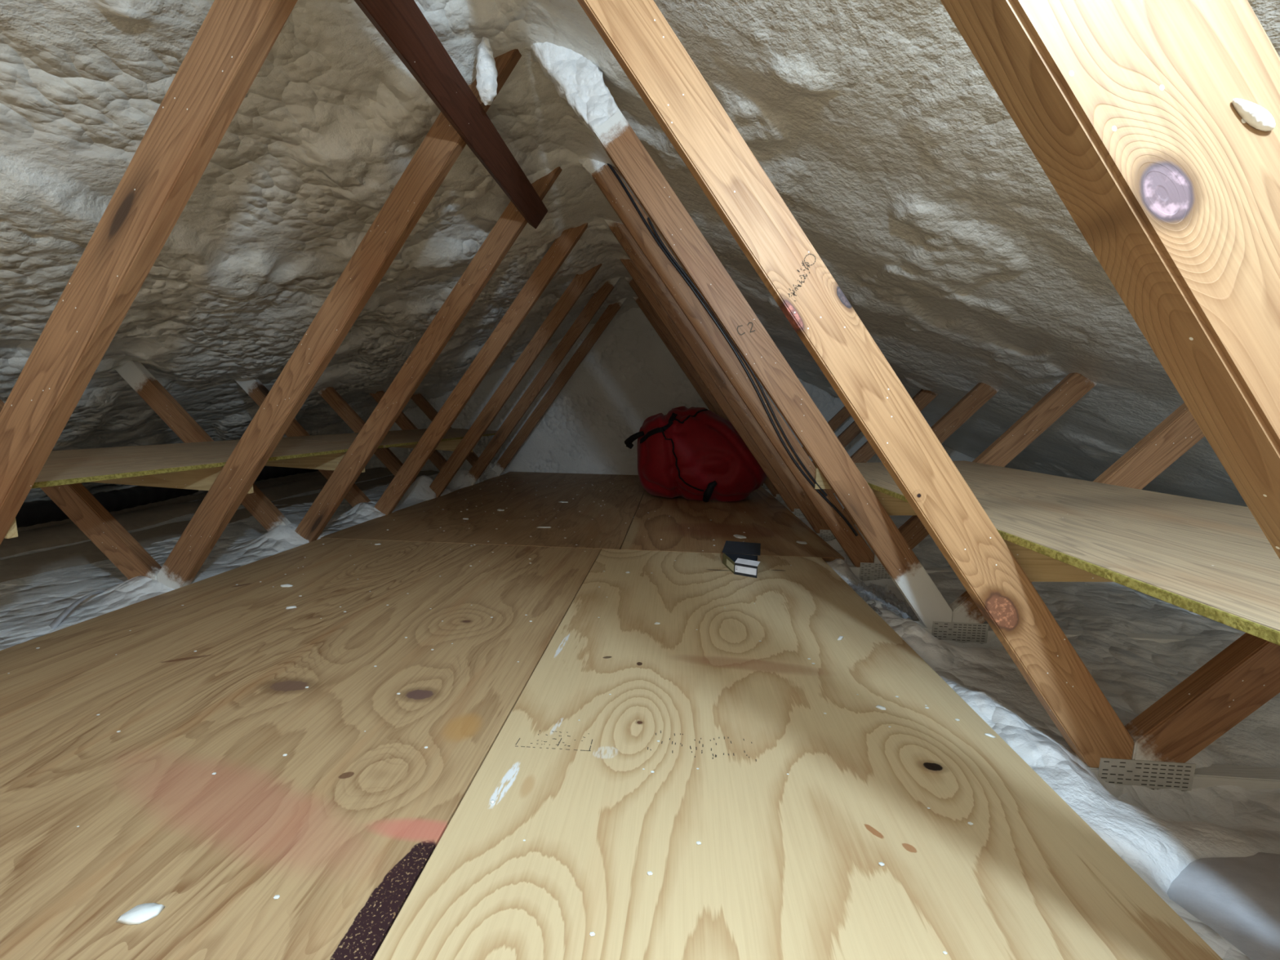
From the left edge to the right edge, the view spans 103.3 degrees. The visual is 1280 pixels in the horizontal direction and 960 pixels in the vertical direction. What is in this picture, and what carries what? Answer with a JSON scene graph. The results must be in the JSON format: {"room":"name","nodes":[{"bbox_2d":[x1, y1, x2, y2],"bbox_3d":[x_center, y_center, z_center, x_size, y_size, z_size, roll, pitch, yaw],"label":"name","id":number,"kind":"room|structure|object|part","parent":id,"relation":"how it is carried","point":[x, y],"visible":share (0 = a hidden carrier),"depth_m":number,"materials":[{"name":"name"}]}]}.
{"room":"attic","nodes":[
{"label":"attic","id":0,"kind":"room"},
{"bbox_2d":[0,0,1279,506],"bbox_3d":[-0.311,-0.353,1.721,8.014,1.788,6.650,2,8,4],"label":"ceiling","id":1,"kind":"structure","parent":0,"point":[877,125],"depth_m":1.53,"materials":[{"name":"plastic"}]},
{"bbox_2d":[0,462,1279,959],"bbox_3d":[-0.317,0.356,1.804,8.220,0.271,6.630,2,8,4],"label":"insulation","id":2,"kind":"structure","parent":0,"point":[1157,833],"depth_m":1.33,"materials":[{"name":"white plastic"}]},
{"bbox_2d":[48,589,106,629],"bbox_3d":[-1.701,0.383,1.533,0.028,0.049,0.292,-2,8,-24],"label":"strip","id":3,"kind":"object","parent":2,"relation":"on","point":[55,624],"visible":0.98,"depth_m":1.48,"materials":[{"name":"white plastic"}]},
{"bbox_2d":[17,471,324,531],"bbox_3d":[-3.085,0.119,3.227,0.435,0.073,3.800,2,8,4],"label":"insulation batt","id":4,"kind":"object","parent":2,"relation":"on","point":[269,482],"visible":0.08,"depth_m":3.26,"materials":[{"name":"paper"}]},
{"bbox_2d":[0,466,392,557],"bbox_3d":[-2.660,0.146,3.199,0.421,0.076,3.800,2,8,4],"label":"insulation batt","id":5,"kind":"object","parent":2,"relation":"on","point":[34,539],"visible":0.52,"depth_m":2.65,"materials":[{"name":"paper"}]},
{"bbox_2d":[0,470,439,582],"bbox_3d":[-2.271,0.177,3.175,0.403,0.073,3.800,2,8,4],"label":"insulation batt","id":6,"kind":"object","parent":2,"relation":"on","point":[86,553],"visible":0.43,"depth_m":2.10,"materials":[{"name":"paper"}]},
{"bbox_2d":[0,537,601,959],"bbox_3d":[-0.932,0.479,0.939,1.316,0.018,2.796,2,8,4],"label":"plywood sheet","id":7,"kind":"object","parent":2,"relation":"on","point":[343,826],"visible":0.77,"depth_m":0.92,"materials":[{"name":"beige wood"}]},
{"bbox_2d":[115,902,164,924],"bbox_3d":[-0.598,0.517,0.607,0.045,0.006,0.026,0,8,-10],"label":"chip","id":8,"kind":"object","parent":7,"relation":"on","point":[140,913],"visible":1,"depth_m":0.60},
{"bbox_2d":[280,583,293,586],"bbox_3d":[-1.202,0.358,1.723,0.044,0.006,0.022,1,8,-2],"label":"chip","id":9,"kind":"object","parent":7,"relation":"on","point":[286,584],"visible":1,"depth_m":1.72,"materials":[{"name":"white"}]},
{"bbox_2d":[285,605,296,608],"bbox_3d":[-1.058,0.385,1.537,0.029,0.006,0.014,-2,8,-24],"label":"chip","id":10,"kind":"object","parent":7,"relation":"on","point":[291,606],"visible":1,"depth_m":1.53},
{"bbox_2d":[320,471,644,549],"bbox_3d":[-0.697,0.122,3.678,1.415,0.018,2.740,2,8,4],"label":"plywood sheet","id":11,"kind":"object","parent":2,"relation":"on","point":[532,495],"visible":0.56,"depth_m":2.96,"materials":[{"name":"brown wood"}]},
{"bbox_2d":[537,526,551,528],"bbox_3d":[-0.505,0.247,2.661,0.079,0.006,0.016,1,8,-2],"label":"chip","id":12,"kind":"object","parent":11,"relation":"on","point":[538,526],"visible":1,"depth_m":2.66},
{"bbox_2d":[0,41,1204,644],"bbox_3d":[-0.324,-0.427,1.521,7.440,1.865,0.088,2,8,4],"label":"roof truss","id":13,"kind":"object","parent":2,"relation":"on","point":[575,78],"visible":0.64,"depth_m":1.49,"materials":[{"name":"brown wood"}]},
{"bbox_2d":[31,439,383,488],"bbox_3d":[-1.644,-0.065,1.615,0.605,0.035,1.870,2,8,4],"label":"shelf board","id":14,"kind":"object","parent":13,"relation":"attached to","point":[64,467],"visible":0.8,"depth_m":1.62,"materials":[{"name":"brown wood"}]},
{"bbox_2d":[354,0,547,228],"bbox_3d":[-0.457,-1.011,1.128,0.143,0.199,1.925,2,8,4],"label":"wooden beam","id":15,"kind":"structure","parent":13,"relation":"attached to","point":[402,24],"depth_m":1.29,"materials":[{"name":"brown wood"}]},
{"bbox_2d":[373,548,1222,959],"bbox_3d":[0.207,0.512,0.859,0.962,0.019,2.796,2,8,4],"label":"plywood sheet","id":16,"kind":"object","parent":13,"relation":"on","point":[784,866],"visible":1,"depth_m":0.78,"materials":[{"name":"beige wood"}]},
{"bbox_2d":[8,480,973,954],"bbox_3d":[-0.330,0.270,2.516,2.195,0.005,3.951,2,8,4],"label":"crumbs","id":17,"kind":"object","parent":16,"relation":"on","point":[650,873],"visible":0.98,"depth_m":1.03,"materials":[{"name":"white"}]},
{"bbox_2d":[721,540,760,577],"bbox_3d":[0.400,0.312,2.017,0.153,0.082,0.212,3,8,13],"label":"box","id":18,"kind":"object","parent":16,"relation":"on","point":[741,564],"visible":1,"depth_m":2.06,"materials":[{"name":"black cardboard"}]},
{"bbox_3d":[0.353,0.330,2.014,0.002,0.045,0.144,0,8,-9],"label":"panel","id":19,"kind":"part","parent":18,"relation":"part of","materials":[{"name":"cardboard"}]},
{"bbox_3d":[0.408,0.324,2.067,0.139,0.045,0.002,3,8,14],"label":"panel","id":20,"kind":"part","parent":18,"relation":"part of","materials":[{"name":"cardboard"}]},
{"bbox_3d":[0.418,0.280,2.090,0.153,0.037,0.054,3,8,13],"label":"lid","id":21,"kind":"part","parent":18,"relation":"part of","materials":[{"name":"black cardboard"}]},
{"bbox_3d":[0.402,0.343,1.924,0.088,0.045,0.002,5,9,29],"label":"panel","id":22,"kind":"part","parent":18,"relation":"part of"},
{"bbox_2d":[875,705,885,710],"bbox_3d":[0.508,0.479,1.069,0.020,0.003,0.014,6,9,32],"label":"chip","id":23,"kind":"object","parent":16,"relation":"on","point":[879,707],"visible":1,"depth_m":1.07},
{"bbox_2d":[984,733,995,737],"bbox_3d":[0.678,0.494,0.981,0.019,0.003,0.008,7,10,38],"label":"chip","id":24,"kind":"object","parent":16,"relation":"on","point":[985,734],"visible":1,"depth_m":0.98,"materials":[{"name":"white"}]},
{"bbox_3d":[0.959,0.481,1.523,0.160,0.108,0.002,2,8,4],"label":"gusset plate","id":25,"kind":"part","parent":13,"relation":"part of","materials":[{"name":"metal"}]},
{"bbox_2d":[814,460,1279,645],"bbox_3d":[0.929,0.101,0.801,0.594,0.041,2.595,2,8,4],"label":"shelf board","id":26,"kind":"object","parent":13,"relation":"attached to","point":[1212,560],"visible":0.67,"depth_m":0.83,"materials":[{"name":"brown wood"}]},
{"bbox_2d":[115,157,1097,581],"bbox_3d":[-0.280,-0.506,2.122,7.440,1.865,0.076,2,8,4],"label":"roof truss","id":27,"kind":"object","parent":2,"relation":"on","point":[347,467],"visible":0.36,"depth_m":2.10,"materials":[{"name":"brown wood"}]},
{"bbox_2d":[606,163,857,536],"bbox_3d":[0.329,-0.569,2.040,1.187,1.587,0.019,2,8,4],"label":"cable","id":28,"kind":"object","parent":27,"relation":"attached to","point":[667,253],"visible":0.91,"depth_m":2.04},
{"bbox_3d":[1.003,0.402,2.126,0.160,0.108,0.002,2,8,4],"label":"gusset plate","id":29,"kind":"part","parent":27,"relation":"part of","materials":[{"name":"metal"}]},
{"bbox_2d":[369,277,861,501],"bbox_3d":[-0.145,-0.743,3.932,7.440,1.865,0.040,2,8,4],"label":"roof truss","id":30,"kind":"object","parent":2,"relation":"on","point":[596,301],"visible":0.11,"depth_m":3.92,"materials":[{"name":"brown wood"}]},
{"bbox_3d":[1.137,0.165,3.936,0.160,0.108,0.002,2,8,4],"label":"gusset plate","id":31,"kind":"part","parent":30,"relation":"part of","materials":[{"name":"metal"}]},
{"bbox_2d":[234,219,999,541],"bbox_3d":[-0.235,-0.585,2.725,7.440,1.865,0.040,2,8,4],"label":"roof truss","id":32,"kind":"object","parent":2,"relation":"on","point":[562,246],"visible":0.23,"depth_m":2.70,"materials":[{"name":"brown wood"}]},
{"bbox_3d":[1.048,0.323,2.729,0.160,0.108,0.002,2,8,4],"label":"gusset plate","id":33,"kind":"part","parent":32,"relation":"part of","materials":[{"name":"metal"}]},
{"bbox_2d":[392,296,850,489],"bbox_3d":[-0.101,-0.822,4.535,7.440,1.865,0.040,2,8,4],"label":"roof truss","id":34,"kind":"object","parent":2,"relation":"on","point":[611,310],"visible":0.09,"depth_m":4.53,"materials":[{"name":"brown wood"}]},
{"bbox_2d":[317,258,938,516],"bbox_3d":[-0.189,-0.665,3.337,7.440,1.865,0.058,2,8,4],"label":"roof truss","id":35,"kind":"object","parent":2,"relation":"on","point":[462,448],"visible":0.15,"depth_m":3.32,"materials":[{"name":"brown wood"}]},
{"bbox_2d":[281,427,497,448],"bbox_3d":[-1.499,-0.311,3.498,0.605,0.035,1.922,2,8,4],"label":"shelf board","id":36,"kind":"object","parent":35,"relation":"on","point":[409,437],"visible":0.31,"depth_m":2.99,"materials":[{"name":"brown wood"}]},
{"bbox_3d":[1.093,0.244,3.333,0.160,0.108,0.002,2,8,4],"label":"gusset plate","id":37,"kind":"part","parent":35,"relation":"part of","materials":[{"name":"metal"}]},
{"bbox_2d":[0,0,1279,791],"bbox_3d":[-0.368,-0.349,0.924,7.440,1.865,0.058,2,8,4],"label":"roof truss","id":38,"kind":"object","parent":2,"relation":"on","point":[234,39],"visible":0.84,"depth_m":0.89,"materials":[{"name":"brown wood"}]},
{"bbox_3d":[0.914,0.559,0.920,0.160,0.108,0.002,2,8,4],"label":"gusset plate","id":39,"kind":"part","parent":38,"relation":"part of","materials":[{"name":"metal"}]},
{"bbox_2d":[620,485,844,561],"bbox_3d":[0.501,0.157,3.593,0.981,0.018,2.740,2,8,4],"label":"plywood sheet","id":40,"kind":"object","parent":2,"relation":"on","point":[691,526],"visible":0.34,"depth_m":2.74,"materials":[{"name":"brown wood"}]},
{"bbox_2d":[624,405,766,502],"bbox_3d":[0.416,-0.203,3.694,1.031,0.664,0.709,2,8,4],"label":"duffel bag","id":41,"kind":"object","parent":40,"relation":"on","point":[692,453],"visible":0.84,"depth_m":3.43,"materials":[{"name":"red fabric"}]},
{"bbox_3d":[-0.038,-0.278,3.526,0.159,0.131,0.068,8,10,41],"label":"handle","id":42,"kind":"part","parent":41,"relation":"part of","materials":[{"name":"black fabric"}]},
{"bbox_2d":[733,534,746,538],"bbox_3d":[0.500,0.282,2.547,0.053,0.006,0.074,-1,8,-13],"label":"chip","id":43,"kind":"object","parent":40,"relation":"on","point":[740,536],"visible":1,"depth_m":2.53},
{"bbox_2d":[795,541,807,544],"bbox_3d":[0.781,0.301,2.447,0.049,0.006,0.046,1,8,-4],"label":"chip","id":44,"kind":"object","parent":40,"relation":"on","point":[798,542],"visible":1,"depth_m":2.44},
{"bbox_2d":[848,581,919,620],"bbox_3d":[0.836,0.423,1.753,0.130,0.051,0.300,2,8,4],"label":"plastic film","id":45,"kind":"object","parent":2,"relation":"on","point":[874,592],"visible":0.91,"depth_m":1.75,"materials":[{"name":"white plastic"}]},
{"bbox_2d":[940,0,1279,559],"bbox_3d":[-0.413,-0.271,0.320,7.440,1.865,0.060,2,8,4],"label":"roof truss","id":46,"kind":"object","parent":2,"relation":"on","point":[1155,124],"visible":1,"depth_m":0.26,"materials":[{"name":"brown wood"}]},
{"bbox_2d":[1167,852,1279,959],"bbox_3d":[1.025,0.640,0.432,0.720,0.212,0.660,2,8,4],"label":"duct","id":47,"kind":"object","parent":2,"relation":"on","point":[1238,898],"visible":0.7,"depth_m":0.67,"materials":[{"name":"silver metal"}]},
{"bbox_2d":[351,307,974,475],"bbox_3d":[-0.088,-0.810,4.933,7.770,1.925,0.047,2,8,4],"label":"wall","id":48,"kind":"structure","parent":0,"point":[629,375],"depth_m":4.98,"materials":[{"name":"white paint"}]}
]}

